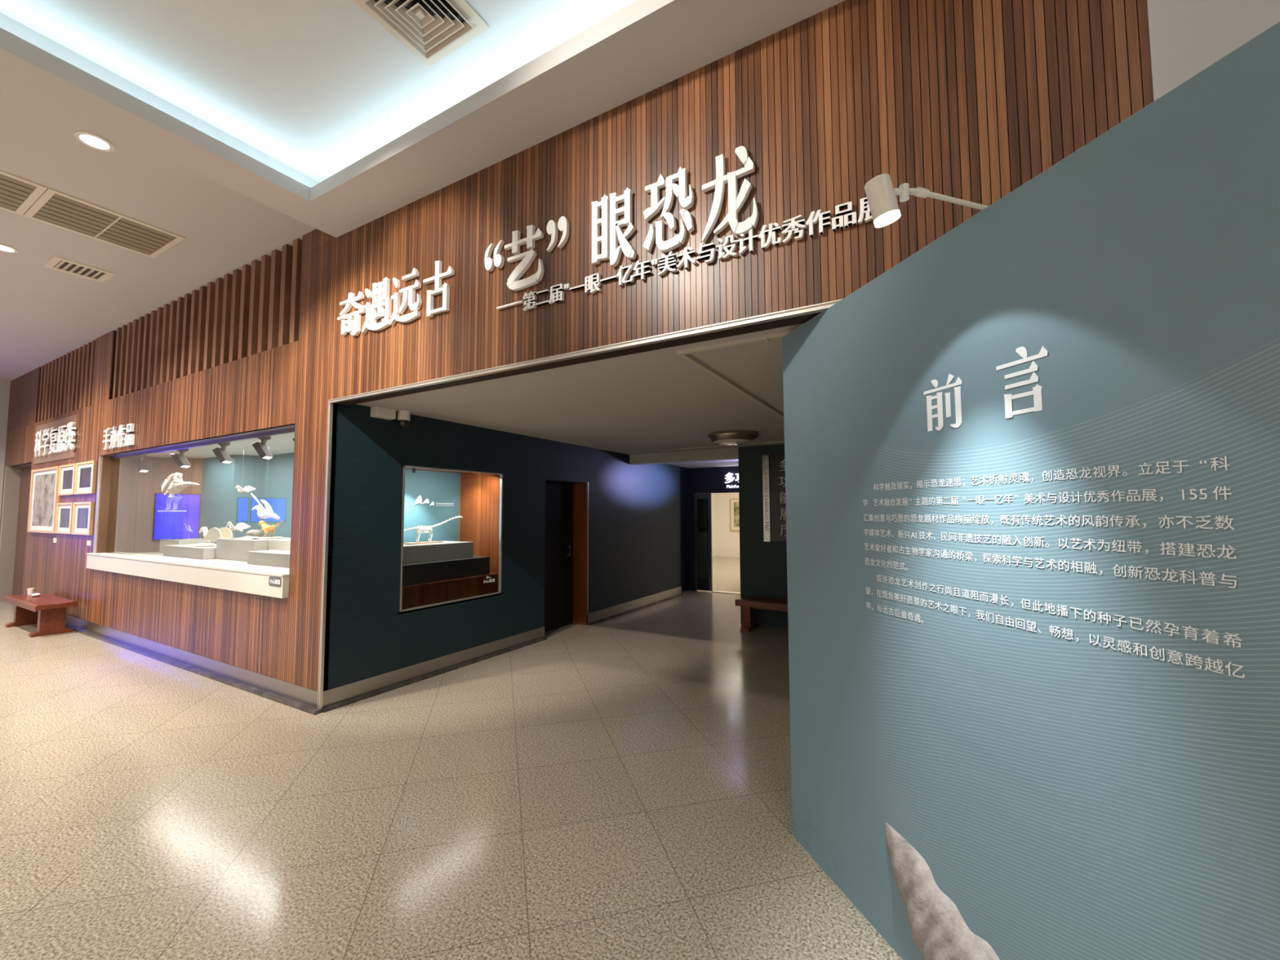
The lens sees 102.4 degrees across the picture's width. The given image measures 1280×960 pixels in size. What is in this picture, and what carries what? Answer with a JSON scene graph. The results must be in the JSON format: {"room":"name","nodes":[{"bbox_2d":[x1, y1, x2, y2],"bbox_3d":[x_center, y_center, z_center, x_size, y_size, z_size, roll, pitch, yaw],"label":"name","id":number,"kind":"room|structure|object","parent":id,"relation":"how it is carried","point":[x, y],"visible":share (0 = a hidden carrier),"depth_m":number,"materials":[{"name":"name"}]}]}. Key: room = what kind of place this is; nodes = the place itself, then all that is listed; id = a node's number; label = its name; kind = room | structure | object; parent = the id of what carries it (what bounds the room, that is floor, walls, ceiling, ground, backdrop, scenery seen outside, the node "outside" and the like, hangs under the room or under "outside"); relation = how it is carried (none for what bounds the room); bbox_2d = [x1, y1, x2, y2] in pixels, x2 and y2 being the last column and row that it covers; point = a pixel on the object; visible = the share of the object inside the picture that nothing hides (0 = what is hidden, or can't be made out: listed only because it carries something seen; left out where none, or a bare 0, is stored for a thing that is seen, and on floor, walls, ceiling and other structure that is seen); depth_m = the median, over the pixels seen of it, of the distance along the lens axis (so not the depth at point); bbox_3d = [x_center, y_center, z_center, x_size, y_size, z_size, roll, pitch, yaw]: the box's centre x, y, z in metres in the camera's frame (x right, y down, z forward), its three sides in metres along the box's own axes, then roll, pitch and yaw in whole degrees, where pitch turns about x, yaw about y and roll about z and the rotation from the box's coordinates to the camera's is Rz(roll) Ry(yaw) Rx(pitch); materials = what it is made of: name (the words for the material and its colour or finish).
{"room":"museum","nodes":[
{"label":"museum","id":0,"kind":"room"},
{"bbox_2d":[0,379,10,518],"bbox_3d":[-14.087,-0.019,7.045,0.170,4.300,7.600,-2,-4,30],"label":"wall","id":1,"kind":"structure","parent":0,"point":[5,385],"depth_m":9.98,"materials":[{"name":"paint"}]},
{"bbox_2d":[96,456,203,553],"bbox_3d":[-7.061,0.334,7.458,1.149,1.508,0.083,1,-4,-21],"label":"wall","id":2,"kind":"structure","parent":0,"point":[144,526],"depth_m":7.45,"materials":[{"name":"brown paint"}]},
{"bbox_2d":[93,456,102,553],"bbox_3d":[-7.601,0.346,7.239,0.040,1.358,0.062,-2,-4,30],"label":"window frame","id":3,"kind":"structure","parent":2,"relation":"attached to","point":[99,481],"depth_m":7.21,"materials":[{"name":"silver metal"}]},
{"bbox_2d":[0,84,315,381],"bbox_3d":[-9.256,-2.346,4.434,11.300,0.100,7.650,-2,-4,30],"label":"ceiling","id":4,"kind":"structure","parent":0,"point":[46,314],"depth_m":4.87,"materials":[{"name":"paint"}]},
{"bbox_2d":[0,169,47,215],"bbox_3d":[-5.258,-2.335,3.891,0.750,0.012,0.895,-2,-4,30],"label":"ceiling vent","id":5,"kind":"object","parent":4,"relation":"in","point":[18,194],"visible":1,"depth_m":4.15,"materials":[{"name":"metal"}]},
{"bbox_2d":[42,255,115,282],"bbox_3d":[-5.960,-2.234,5.476,0.410,0.012,0.450,-2,-4,30],"label":"ceiling vent","id":6,"kind":"object","parent":4,"relation":"in","point":[55,263],"visible":1,"depth_m":5.46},
{"bbox_2d":[73,130,115,151],"bbox_3d":[-3.801,-2.359,3.588,0.196,0.009,0.196,-2,-4,30],"label":"recessed light","id":7,"kind":"object","parent":4,"relation":"in","point":[91,140],"visible":1,"depth_m":3.58,"materials":[{"name":"white paint"}]},
{"bbox_2d":[22,186,185,257],"bbox_3d":[-4.817,-2.288,4.657,0.750,0.012,0.865,-2,-4,30],"label":"ceiling vent","id":8,"kind":"object","parent":4,"relation":"in","point":[54,207],"visible":1,"depth_m":4.61,"materials":[{"name":"metal"}]},
{"bbox_2d":[109,551,289,571],"bbox_3d":[-5.064,0.968,6.411,5.100,0.001,1.200,-2,-4,30],"label":"floor","id":9,"kind":"structure","parent":0,"point":[150,554],"depth_m":5.94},
{"bbox_2d":[157,510,186,539],"bbox_3d":[-6.540,0.626,7.178,0.420,0.405,0.180,-2,-4,30],"label":"display stand","id":10,"kind":"object","parent":9,"relation":"on","point":[183,511],"visible":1,"depth_m":7.12,"materials":[{"name":"white paint"}]},
{"bbox_2d":[161,471,199,510],"bbox_3d":[-6.319,0.151,7.094,1.104,0.530,0.164,-2,-4,22],"label":"model","id":11,"kind":"object","parent":10,"relation":"on","point":[173,484],"visible":1,"depth_m":7.11},
{"bbox_2d":[159,537,214,553],"bbox_3d":[-6.356,0.927,7.227,0.630,0.190,0.400,-2,-4,30],"label":"plinth","id":12,"kind":"object","parent":9,"relation":"on","point":[195,540],"visible":0.44,"depth_m":7.08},
{"bbox_2d":[163,543,216,559],"bbox_3d":[-5.617,0.918,6.675,1.180,0.135,0.500,-2,-4,30],"label":"plinth","id":13,"kind":"object","parent":9,"relation":"on","point":[188,551],"visible":0.61,"depth_m":6.37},
{"bbox_2d":[195,526,232,546],"bbox_3d":[-5.406,0.713,6.474,0.595,0.245,0.179,-2,-4,23],"label":"model","id":14,"kind":"object","parent":9,"relation":"on","point":[214,533],"visible":1,"depth_m":6.44},
{"bbox_2d":[215,537,290,561],"bbox_3d":[-4.631,0.835,6.269,0.920,0.245,0.530,-2,-4,30],"label":"plinth","id":15,"kind":"object","parent":9,"relation":"on","point":[227,548],"visible":0.42,"depth_m":6.01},
{"bbox_2d":[247,550,289,568],"bbox_3d":[-3.667,0.834,5.416,1.300,0.135,0.255,-2,-4,30],"label":"plinth","id":16,"kind":"object","parent":9,"relation":"on","point":[281,558],"visible":0.49,"depth_m":5.42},
{"bbox_2d":[267,538,290,551],"bbox_3d":[-3.565,0.798,5.737,1.440,0.245,0.390,-2,-4,30],"label":"plinth","id":17,"kind":"object","parent":9,"relation":"on","point":[284,544],"visible":0.12,"depth_m":5.82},
{"bbox_2d":[146,432,294,458],"bbox_3d":[-5.122,-0.400,6.644,5.340,0.018,1.200,-2,-4,30],"label":"ceiling","id":18,"kind":"structure","parent":0,"point":[284,443],"depth_m":6.53,"materials":[{"name":"white paint"}]},
{"bbox_2d":[212,442,232,463],"bbox_3d":[-4.804,-0.315,5.930,0.143,0.242,0.152,0,-4,-10],"label":"spotlight","id":19,"kind":"object","parent":18,"relation":"hanging from","point":[221,454],"visible":0.91,"depth_m":5.89,"materials":[{"name":"grey metal"}]},
{"bbox_2d":[252,435,273,459],"bbox_3d":[-4.006,-0.346,5.472,0.143,0.242,0.152,0,-4,-10],"label":"spotlight","id":20,"kind":"object","parent":18,"relation":"hanging from","point":[261,448],"visible":0.91,"depth_m":5.43,"materials":[{"name":"grey metal"}]},
{"bbox_2d":[250,459,279,519],"bbox_3d":[-4.439,0.022,6.113,0.661,0.895,0.110,-2,-4,30],"label":"model","id":21,"kind":"object","parent":18,"relation":"hanging from","point":[262,513],"visible":1,"depth_m":6.08},
{"bbox_2d":[199,452,293,543],"bbox_3d":[-4.586,0.271,6.577,4.390,1.508,0.570,-2,-4,30],"label":"wall","id":22,"kind":"structure","parent":0,"point":[221,503],"depth_m":7.23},
{"bbox_2d":[0,0,636,182],"bbox_3d":[-1.188,-2.767,0.485,6.495,0.050,5.351,-2,-4,30],"label":"ceiling","id":23,"kind":"structure","parent":0,"point":[317,87],"depth_m":3.13,"materials":[{"name":"paint"}]},
{"bbox_2d":[352,0,489,66],"bbox_3d":[-1.212,-2.575,2.838,0.520,0.037,0.520,-2,-4,30],"label":"ceiling vent","id":24,"kind":"object","parent":23,"relation":"in","point":[432,30],"visible":1,"depth_m":2.89,"materials":[{"name":"beige metal"}]},
{"bbox_2d":[0,0,844,237],"bbox_3d":[-0.909,-2.635,-0.603,8.200,0.350,7.220,-2,-4,30],"label":"ceiling","id":25,"kind":"structure","parent":0,"point":[687,36],"depth_m":3.11,"materials":[{"name":"paint"}]},
{"bbox_2d":[0,0,682,203],"bbox_3d":[-1.187,-2.443,0.465,5.955,0.109,4.811,-2,-4,30],"label":"trim","id":26,"kind":"structure","parent":25,"relation":"attached to","point":[638,11],"depth_m":3.06,"materials":[{"name":"paint"}]},
{"bbox_2d":[403,469,459,542],"bbox_3d":[-2.625,0.595,5.922,0.001,1.468,1.345,-2,-4,30],"label":"wall","id":27,"kind":"structure","parent":0,"point":[438,487],"depth_m":6.17,"materials":[{"name":"paint"}]},
{"bbox_2d":[398,593,501,613],"bbox_3d":[-2.302,1.325,5.692,0.740,0.020,1.345,-2,-4,30],"label":"sill","id":28,"kind":"structure","parent":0,"point":[499,593],"depth_m":5.41,"materials":[{"name":"silver wood"}]},
{"bbox_2d":[403,515,462,544],"bbox_3d":[-2.349,0.549,5.722,0.140,0.304,0.948,-2,-4,30],"label":"model","id":29,"kind":"object","parent":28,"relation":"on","point":[428,528],"visible":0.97,"depth_m":5.67},
{"bbox_2d":[402,541,473,564],"bbox_3d":[-2.376,0.783,5.588,0.470,0.180,1.025,-2,-4,30],"label":"stepped plinth","id":30,"kind":"object","parent":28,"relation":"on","point":[446,550],"visible":0.54,"depth_m":5.50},
{"bbox_2d":[402,555,489,586],"bbox_3d":[-2.341,0.981,5.666,0.640,0.204,1.215,-2,-4,30],"label":"stepped plinth","id":31,"kind":"object","parent":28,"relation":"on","point":[413,574],"visible":0.42,"depth_m":5.48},
{"bbox_2d":[401,573,498,609],"bbox_3d":[-2.315,1.201,5.707,0.700,0.228,1.335,-2,-4,30],"label":"plinth","id":32,"kind":"object","parent":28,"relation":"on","point":[421,594],"visible":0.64,"depth_m":5.47,"materials":[{"name":"brown wood"}]},
{"bbox_2d":[0,555,902,959],"bbox_3d":[-1.764,2.269,8.938,19.500,0.100,23.400,-2,-4,30],"label":"floor","id":33,"kind":"structure","parent":0,"point":[618,788],"depth_m":2.87,"materials":[{"name":"tile"}]},
{"bbox_2d":[3,592,77,637],"bbox_3d":[-8.675,1.925,7.421,1.690,0.435,0.390,-2,-4,30],"label":"wooden bench","id":34,"kind":"object","parent":33,"relation":"on","point":[46,611],"visible":1,"depth_m":7.15,"materials":[{"name":"brown wood"}]},
{"bbox_2d":[735,595,787,631],"bbox_3d":[2.185,1.866,6.932,1.730,0.430,0.420,-2,-4,30],"label":"wooden bench","id":35,"kind":"object","parent":33,"relation":"on","point":[749,603],"visible":0.44,"depth_m":7.16,"materials":[{"name":"brown wood"}]},
{"bbox_2d":[782,21,1279,959],"bbox_3d":[1.096,0.441,1.442,0.156,2.594,2.620,1,-4,-14],"label":"panel","id":36,"kind":"object","parent":33,"relation":"on","point":[1032,461],"visible":1,"depth_m":1.37,"materials":[{"name":"paint"}]},
{"bbox_2d":[864,173,988,227],"bbox_3d":[0.893,-0.823,1.568,0.468,0.138,0.072,1,-4,-14],"label":"spotlight","id":37,"kind":"object","parent":36,"relation":"attached to","point":[880,193],"visible":0.94,"depth_m":1.51,"materials":[{"name":"white paint"}]},
{"bbox_2d":[458,472,499,573],"bbox_3d":[-1.969,0.618,6.320,0.740,1.468,0.001,-2,-4,30],"label":"wall","id":38,"kind":"structure","parent":0,"point":[479,493],"depth_m":6.32,"materials":[{"name":"brown wood"}]},
{"bbox_2d":[323,403,687,690],"bbox_3d":[-0.857,0.822,7.702,0.201,2.629,7.588,-2,-4,30],"label":"wall","id":39,"kind":"structure","parent":0,"point":[634,535],"depth_m":5.76,"materials":[{"name":"teal paint"}]},
{"bbox_2d":[370,405,410,428],"bbox_3d":[-2.353,-0.585,4.869,0.120,0.168,0.358,-3,-4,36],"label":"dome camera","id":40,"kind":"object","parent":39,"relation":"attached to","point":[403,416],"visible":1,"depth_m":4.83,"materials":[{"name":"white paint"}]},
{"bbox_2d":[400,465,502,612],"bbox_3d":[-1.989,0.596,5.567,0.036,1.418,1.329,-2,-4,30],"label":"window","id":41,"kind":"structure","parent":39,"relation":"in","point":[404,466],"depth_m":5.64,"materials":[{"name":"silver metal"}]},
{"bbox_2d":[322,586,681,707],"bbox_3d":[-0.913,2.018,7.315,0.008,0.132,6.988,-2,-4,30],"label":"baseboard","id":42,"kind":"structure","parent":39,"relation":"attached to","point":[342,693],"depth_m":5.42,"materials":[{"name":"silver metal"}]},
{"bbox_2d":[322,592,683,712],"bbox_3d":[-0.896,2.099,7.301,0.045,0.030,6.988,-2,-4,30],"label":"trim","id":43,"kind":"structure","parent":39,"relation":"attached to","point":[352,700],"depth_m":5.39,"materials":[{"name":"metal"}]},
{"bbox_2d":[544,480,588,632],"bbox_3d":[-1.139,1.050,7.267,0.288,2.120,1.002,-2,-4,30],"label":"door","id":44,"kind":"structure","parent":39,"relation":"in","point":[566,503],"depth_m":7.55,"materials":[{"name":"brown wood"}]},
{"bbox_2d":[357,323,804,454],"bbox_3d":[0.888,-0.672,5.366,5.350,0.050,4.850,-2,-4,30],"label":"ceiling","id":45,"kind":"structure","parent":0,"point":[658,399],"depth_m":4.56,"materials":[{"name":"paint"}]},
{"bbox_2d":[629,447,738,465],"bbox_3d":[2.164,-0.458,7.525,5.300,0.214,0.180,-2,-4,30],"label":"beam","id":46,"kind":"structure","parent":45,"relation":"attached to","point":[722,454],"depth_m":8.25,"materials":[{"name":"paint"}]},
{"bbox_2d":[706,430,757,445],"bbox_3d":[1.156,-0.512,6.456,0.630,0.134,0.630,-2,-4,30],"label":"ceiling lamp","id":47,"kind":"object","parent":45,"relation":"attached to","point":[725,437],"visible":1,"depth_m":6.25,"materials":[{"name":"silver"}]},
{"bbox_2d":[713,439,751,445],"bbox_3d":[1.156,-0.470,6.453,0.470,0.049,0.470,-2,-4,30],"label":"diffuser","id":48,"kind":"object","parent":47,"relation":"attached to","point":[719,442],"depth_m":6.34,"materials":[{"name":"white glass"}]},
{"bbox_2d":[676,330,792,418],"bbox_3d":[2.175,-0.693,4.479,2.035,0.027,4.306,-2,-4,30],"label":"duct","id":49,"kind":"object","parent":45,"relation":"attached to","point":[684,353],"visible":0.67,"depth_m":3.12,"materials":[{"name":"metal"}]},
{"bbox_2d":[0,0,1279,691],"bbox_3d":[-3.905,-0.159,5.270,19.400,4.300,0.260,-2,-4,30],"label":"wall","id":50,"kind":"structure","parent":0,"point":[705,113],"depth_m":2.88,"materials":[{"name":"brown wood"}]},
{"bbox_2d":[0,462,31,601],"bbox_3d":[-11.361,0.986,9.457,1.730,2.580,0.222,-2,-4,30],"label":"door","id":51,"kind":"structure","parent":50,"relation":"in","point":[17,478],"depth_m":9.80,"materials":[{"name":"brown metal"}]},
{"bbox_2d":[6,366,41,431],"bbox_3d":[-11.448,-1.466,9.572,1.970,1.000,0.050,-2,-4,30],"label":"wood panel","id":52,"kind":"object","parent":50,"relation":"attached to","point":[24,390],"visible":0.79,"depth_m":9.48,"materials":[{"name":"wood"}]},
{"bbox_2d":[26,466,59,533],"bbox_3d":[-9.821,0.334,8.475,1.500,1.060,0.034,-2,-4,30],"label":"framed picture","id":53,"kind":"object","parent":50,"relation":"attached to","point":[43,497],"visible":0.93,"depth_m":8.46},
{"bbox_2d":[31,472,55,526],"bbox_3d":[-9.822,0.330,8.475,1.140,0.851,0.001,-2,-4,30],"label":"print","id":54,"kind":"object","parent":53,"relation":"attached to","point":[44,491],"depth_m":8.47},
{"bbox_2d":[33,414,77,464],"bbox_3d":[-9.550,-0.640,8.374,2.236,0.660,0.042,-2,-4,30],"label":"sign","id":55,"kind":"object","parent":50,"relation":"attached to","point":[55,440],"visible":1,"depth_m":8.28,"materials":[{"name":"plastic"}]},
{"bbox_2d":[54,502,73,533],"bbox_3d":[-8.791,0.583,7.867,0.755,0.470,0.034,-2,-4,30],"label":"framed picture","id":56,"kind":"object","parent":50,"relation":"attached to","point":[64,517],"visible":0.89,"depth_m":7.88,"materials":[{"name":"wood"}]},
{"bbox_2d":[37,339,95,422],"bbox_3d":[-9.290,-1.546,8.397,2.704,0.997,0.160,-2,-4,30],"label":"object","id":57,"kind":"object","parent":50,"relation":"attached to","point":[66,383],"visible":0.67,"depth_m":8.25,"materials":[{"name":"brown wood"}]},
{"bbox_2d":[57,463,75,495],"bbox_3d":[-8.782,-0.003,7.897,0.760,0.465,0.034,-2,-4,30],"label":"framed picture","id":58,"kind":"object","parent":50,"relation":"attached to","point":[66,482],"visible":0.89,"depth_m":7.91},
{"bbox_2d":[62,469,73,489],"bbox_3d":[-8.782,-0.007,7.897,0.462,0.291,0.001,-2,-4,30],"label":"print","id":59,"kind":"object","parent":58,"relation":"attached to","point":[68,474],"depth_m":7.89},
{"bbox_2d":[71,502,94,535],"bbox_3d":[-8.074,0.556,7.455,0.770,0.470,0.034,-2,-4,30],"label":"framed picture","id":60,"kind":"object","parent":50,"relation":"attached to","point":[82,512],"visible":1,"depth_m":7.44,"materials":[{"name":"wood"}]},
{"bbox_2d":[76,507,88,528],"bbox_3d":[-8.074,0.552,7.455,0.472,0.296,0.001,-2,-4,30],"label":"print","id":61,"kind":"object","parent":60,"relation":"attached to","point":[82,513],"depth_m":7.45,"materials":[{"name":"paper"}]},
{"bbox_2d":[74,460,97,494],"bbox_3d":[-8.073,-0.031,7.491,0.785,0.465,0.034,-2,-4,30],"label":"framed picture","id":62,"kind":"object","parent":50,"relation":"attached to","point":[86,472],"visible":1,"depth_m":7.47},
{"bbox_2d":[79,466,91,488],"bbox_3d":[-8.074,-0.035,7.490,0.487,0.291,0.001,-2,-4,30],"label":"print","id":63,"kind":"object","parent":62,"relation":"attached to","point":[85,473],"depth_m":7.49},
{"bbox_2d":[106,457,128,554],"bbox_3d":[-5.320,0.264,6.024,5.082,1.338,0.001,-2,-4,30],"label":"window","id":64,"kind":"structure","parent":50,"relation":"in","point":[119,467],"depth_m":7.12,"materials":[{"name":"clear glass"}]},
{"bbox_2d":[86,552,288,598],"bbox_3d":[-5.412,1.039,5.939,5.240,0.208,0.156,-2,-4,30],"label":"sill","id":65,"kind":"structure","parent":50,"relation":"attached to","point":[238,579],"depth_m":5.47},
{"bbox_2d":[65,613,318,707],"bbox_3d":[-7.480,2.020,7.048,11.126,0.132,0.018,-2,-4,30],"label":"baseboard","id":66,"kind":"structure","parent":50,"relation":"attached to","point":[303,695],"depth_m":5.29,"materials":[{"name":"silver metal"}]},
{"bbox_2d":[65,623,323,715],"bbox_3d":[-7.482,2.099,7.015,11.150,0.030,0.070,-2,-4,30],"label":"trim","id":67,"kind":"structure","parent":50,"relation":"attached to","point":[293,704],"depth_m":5.17,"materials":[{"name":"stone"}]},
{"bbox_2d":[102,423,295,459],"bbox_3d":[-5.346,-0.406,6.031,5.120,0.049,0.115,-2,-4,30],"label":"trim","id":68,"kind":"structure","parent":50,"relation":"attached to","point":[286,428],"depth_m":5.69,"materials":[{"name":"grey"}]},
{"bbox_2d":[112,238,302,398],"bbox_3d":[-5.241,-1.703,6.075,4.724,0.997,0.160,-2,-4,30],"label":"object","id":69,"kind":"object","parent":50,"relation":"attached to","point":[254,309],"visible":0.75,"depth_m":5.66,"materials":[{"name":"brown wood"}]},
{"bbox_2d":[317,400,333,709],"bbox_3d":[-2.663,0.604,4.358,0.032,2.595,0.024,-2,-4,30],"label":"trim","id":70,"kind":"structure","parent":50,"relation":"attached to","point":[326,532],"depth_m":4.35,"materials":[{"name":"silver metal"}]},
{"bbox_2d":[337,291,365,336],"bbox_3d":[-2.423,-1.386,4.316,0.359,0.380,0.031,-2,-4,30],"label":"chinese character","id":71,"kind":"object","parent":50,"relation":"attached to","point":[353,325],"visible":0.99,"depth_m":4.30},
{"bbox_2d":[361,276,391,333],"bbox_3d":[-2.118,-1.403,4.141,0.345,0.410,0.031,-2,-4,30],"label":"chinese character","id":72,"kind":"object","parent":50,"relation":"attached to","point":[380,295],"visible":1,"depth_m":4.11,"materials":[{"name":"plastic"}]},
{"bbox_2d":[389,267,422,324],"bbox_3d":[-1.802,-1.410,3.960,0.343,0.400,0.031,-2,-4,30],"label":"chinese character","id":73,"kind":"object","parent":50,"relation":"attached to","point":[409,292],"visible":1,"depth_m":3.94,"materials":[{"name":"plastic"}]},
{"bbox_2d":[422,260,454,317],"bbox_3d":[-1.480,-1.412,3.776,0.310,0.400,0.028,-2,-4,30],"label":"chinese character","id":74,"kind":"object","parent":50,"relation":"attached to","point":[439,275],"visible":1,"depth_m":3.77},
{"bbox_2d":[484,239,504,271],"bbox_3d":[-0.990,-1.521,3.499,0.162,0.180,0.031,-2,-4,30],"label":"quotation mark","id":75,"kind":"object","parent":50,"relation":"attached to","point":[499,260],"visible":1,"depth_m":3.49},
{"bbox_2d":[504,224,544,291],"bbox_3d":[-0.761,-1.450,3.363,0.325,0.400,0.031,-2,-4,30],"label":"chinese character","id":76,"kind":"object","parent":50,"relation":"attached to","point":[528,257],"visible":1,"depth_m":3.34,"materials":[{"name":"plastic"}]},
{"bbox_2d":[548,283,564,304],"bbox_3d":[-0.522,-1.161,3.215,0.107,0.107,0.021,-2,-4,30],"label":"chinese character","id":77,"kind":"object","parent":50,"relation":"attached to","point":[558,296],"visible":1,"depth_m":3.20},
{"bbox_2d":[546,216,569,252],"bbox_3d":[-0.516,-1.544,3.228,0.160,0.190,0.031,-2,-4,30],"label":"quotation mark","id":78,"kind":"object","parent":50,"relation":"attached to","point":[563,225],"visible":1,"depth_m":3.22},
{"bbox_2d":[337,311,822,405],"bbox_3d":[-0.331,-0.755,3.196,5.300,0.004,0.130,-2,-4,30],"label":"trim","id":79,"kind":"structure","parent":50,"relation":"attached to","point":[804,318],"depth_m":3.12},
{"bbox_2d":[328,298,842,403],"bbox_3d":[-0.371,-0.765,3.125,5.300,0.030,0.034,-2,-4,30],"label":"trim","id":80,"kind":"structure","parent":50,"relation":"attached to","point":[821,307],"depth_m":2.97,"materials":[{"name":"silver metal"}]},
{"bbox_2d":[584,272,601,293],"bbox_3d":[-0.279,-1.171,3.075,0.110,0.108,0.021,-2,-4,30],"label":"chinese character","id":81,"kind":"object","parent":50,"relation":"attached to","point":[590,282],"visible":1,"depth_m":3.07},
{"bbox_2d":[591,186,636,266],"bbox_3d":[-0.156,-1.471,3.016,0.300,0.445,0.031,-2,-4,30],"label":"chinese character","id":82,"kind":"object","parent":50,"relation":"attached to","point":[611,231],"visible":1,"depth_m":3.01,"materials":[{"name":"plastic"}]},
{"bbox_2d":[616,264,634,286],"bbox_3d":[-0.084,-1.181,2.964,0.112,0.112,0.021,-2,-4,30],"label":"chinese character","id":83,"kind":"object","parent":50,"relation":"attached to","point":[622,280],"visible":1,"depth_m":2.96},
{"bbox_2d":[632,260,652,280],"bbox_3d":[0.013,-1.185,2.908,0.112,0.114,0.021,-2,-4,30],"label":"chinese character","id":84,"kind":"object","parent":50,"relation":"attached to","point":[638,264],"visible":1,"depth_m":2.90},
{"bbox_2d":[657,251,677,275],"bbox_3d":[0.150,-1.191,2.829,0.113,0.113,0.021,-2,-4,30],"label":"chinese character","id":85,"kind":"object","parent":50,"relation":"attached to","point":[667,262],"visible":1,"depth_m":2.82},
{"bbox_2d":[642,166,693,252],"bbox_3d":[0.153,-1.483,2.839,0.306,0.445,0.031,-2,-4,30],"label":"chinese character","id":86,"kind":"object","parent":50,"relation":"attached to","point":[686,202],"visible":1,"depth_m":2.82,"materials":[{"name":"plastic"}]},
{"bbox_2d":[676,246,697,269],"bbox_3d":[0.250,-1.194,2.772,0.114,0.113,0.021,-2,-4,30],"label":"chinese character","id":87,"kind":"object","parent":50,"relation":"attached to","point":[686,256],"visible":1,"depth_m":2.76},
{"bbox_2d":[695,242,715,263],"bbox_3d":[0.346,-1.197,2.717,0.104,0.109,0.021,-2,-4,30],"label":"chinese character","id":88,"kind":"object","parent":50,"relation":"attached to","point":[702,246],"visible":1,"depth_m":2.71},
{"bbox_2d":[715,234,737,260],"bbox_3d":[0.448,-1.201,2.658,0.114,0.111,0.021,-2,-4,30],"label":"chinese character","id":89,"kind":"object","parent":50,"relation":"attached to","point":[725,246],"visible":1,"depth_m":2.65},
{"bbox_2d":[702,146,758,243],"bbox_3d":[0.460,-1.475,2.661,0.299,0.455,0.031,-2,-4,30],"label":"chinese character","id":90,"kind":"object","parent":50,"relation":"attached to","point":[735,201],"visible":1,"depth_m":2.64,"materials":[{"name":"plastic"}]},
{"bbox_2d":[736,228,759,254],"bbox_3d":[0.544,-1.206,2.603,0.113,0.113,0.021,-2,-4,30],"label":"chinese character","id":91,"kind":"object","parent":50,"relation":"attached to","point":[751,237],"visible":1,"depth_m":2.60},
{"bbox_2d":[758,222,782,249],"bbox_3d":[0.642,-1.209,2.547,0.113,0.113,0.021,-2,-4,30],"label":"chinese character","id":92,"kind":"object","parent":50,"relation":"attached to","point":[771,233],"visible":1,"depth_m":2.54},
{"bbox_2d":[781,214,806,244],"bbox_3d":[0.743,-1.213,2.489,0.115,0.113,0.021,-2,-4,30],"label":"chinese character","id":93,"kind":"object","parent":50,"relation":"attached to","point":[790,224],"visible":1,"depth_m":2.48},
{"bbox_2d":[805,209,831,237],"bbox_3d":[0.842,-1.217,2.433,0.114,0.112,0.021,-2,-4,30],"label":"chinese character","id":94,"kind":"object","parent":50,"relation":"attached to","point":[819,215],"visible":1,"depth_m":2.42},
{"bbox_2d":[831,201,857,231],"bbox_3d":[0.942,-1.218,2.375,0.105,0.108,0.021,-2,-4,30],"label":"chinese character","id":95,"kind":"object","parent":50,"relation":"attached to","point":[842,223],"visible":1,"depth_m":2.37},
{"bbox_2d":[857,196,872,224],"bbox_3d":[1.041,-1.222,2.318,0.115,0.107,0.021,-2,-4,30],"label":"chinese character","id":96,"kind":"object","parent":50,"relation":"attached to","point":[864,211],"visible":0.47,"depth_m":2.33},
{"bbox_2d":[1146,0,1180,101],"bbox_3d":[1.933,-1.641,1.933,0.070,1.593,0.154,-2,-4,30],"label":"trim","id":97,"kind":"structure","parent":50,"relation":"attached to","point":[1161,13],"depth_m":1.86,"materials":[{"name":"paint"}]},
{"bbox_2d":[667,459,738,468],"bbox_3d":[2.814,-0.426,8.708,5.350,0.055,2.520,-2,-4,30],"label":"ceiling","id":98,"kind":"structure","parent":0,"point":[728,463],"depth_m":10.04,"materials":[{"name":"paint"}]},
{"bbox_2d":[686,466,738,591],"bbox_3d":[1.952,0.985,10.528,2.250,2.640,0.120,-2,-4,30],"label":"wall","id":99,"kind":"structure","parent":0,"point":[699,480],"depth_m":10.90,"materials":[{"name":"paint"}]},
{"bbox_2d":[693,493,712,591],"bbox_3d":[1.314,1.291,10.783,0.370,2.025,0.104,-2,-4,30],"label":"door","id":100,"kind":"structure","parent":99,"relation":"in","point":[703,501],"depth_m":10.79,"materials":[{"name":"wood"}]},
{"bbox_2d":[711,492,739,556],"bbox_3d":[3.772,0.887,14.311,6.950,3.300,8.230,-2,-4,30],"label":"wall","id":101,"kind":"structure","parent":0,"point":[725,542],"depth_m":19.21,"materials":[{"name":"paint"}]},
{"bbox_2d":[729,498,739,531],"bbox_3d":[3.772,1.276,18.840,0.980,1.190,0.050,-2,-4,30],"label":"picture","id":102,"kind":"object","parent":101,"relation":"attached to","point":[734,503],"visible":0.36,"depth_m":18.97},
{"bbox_2d":[737,444,788,628],"bbox_3d":[2.991,0.763,6.945,3.370,2.629,0.150,-2,-4,30],"label":"wall","id":103,"kind":"structure","parent":0,"point":[763,564],"depth_m":7.58,"materials":[{"name":"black paint"}]},
{"bbox_2d":[762,453,786,542],"bbox_3d":[2.368,0.241,7.221,1.290,1.270,0.046,-2,-4,30],"label":"sign","id":104,"kind":"object","parent":103,"relation":"attached to","point":[773,465],"visible":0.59,"depth_m":7.45,"materials":[{"name":"grey mirror"}]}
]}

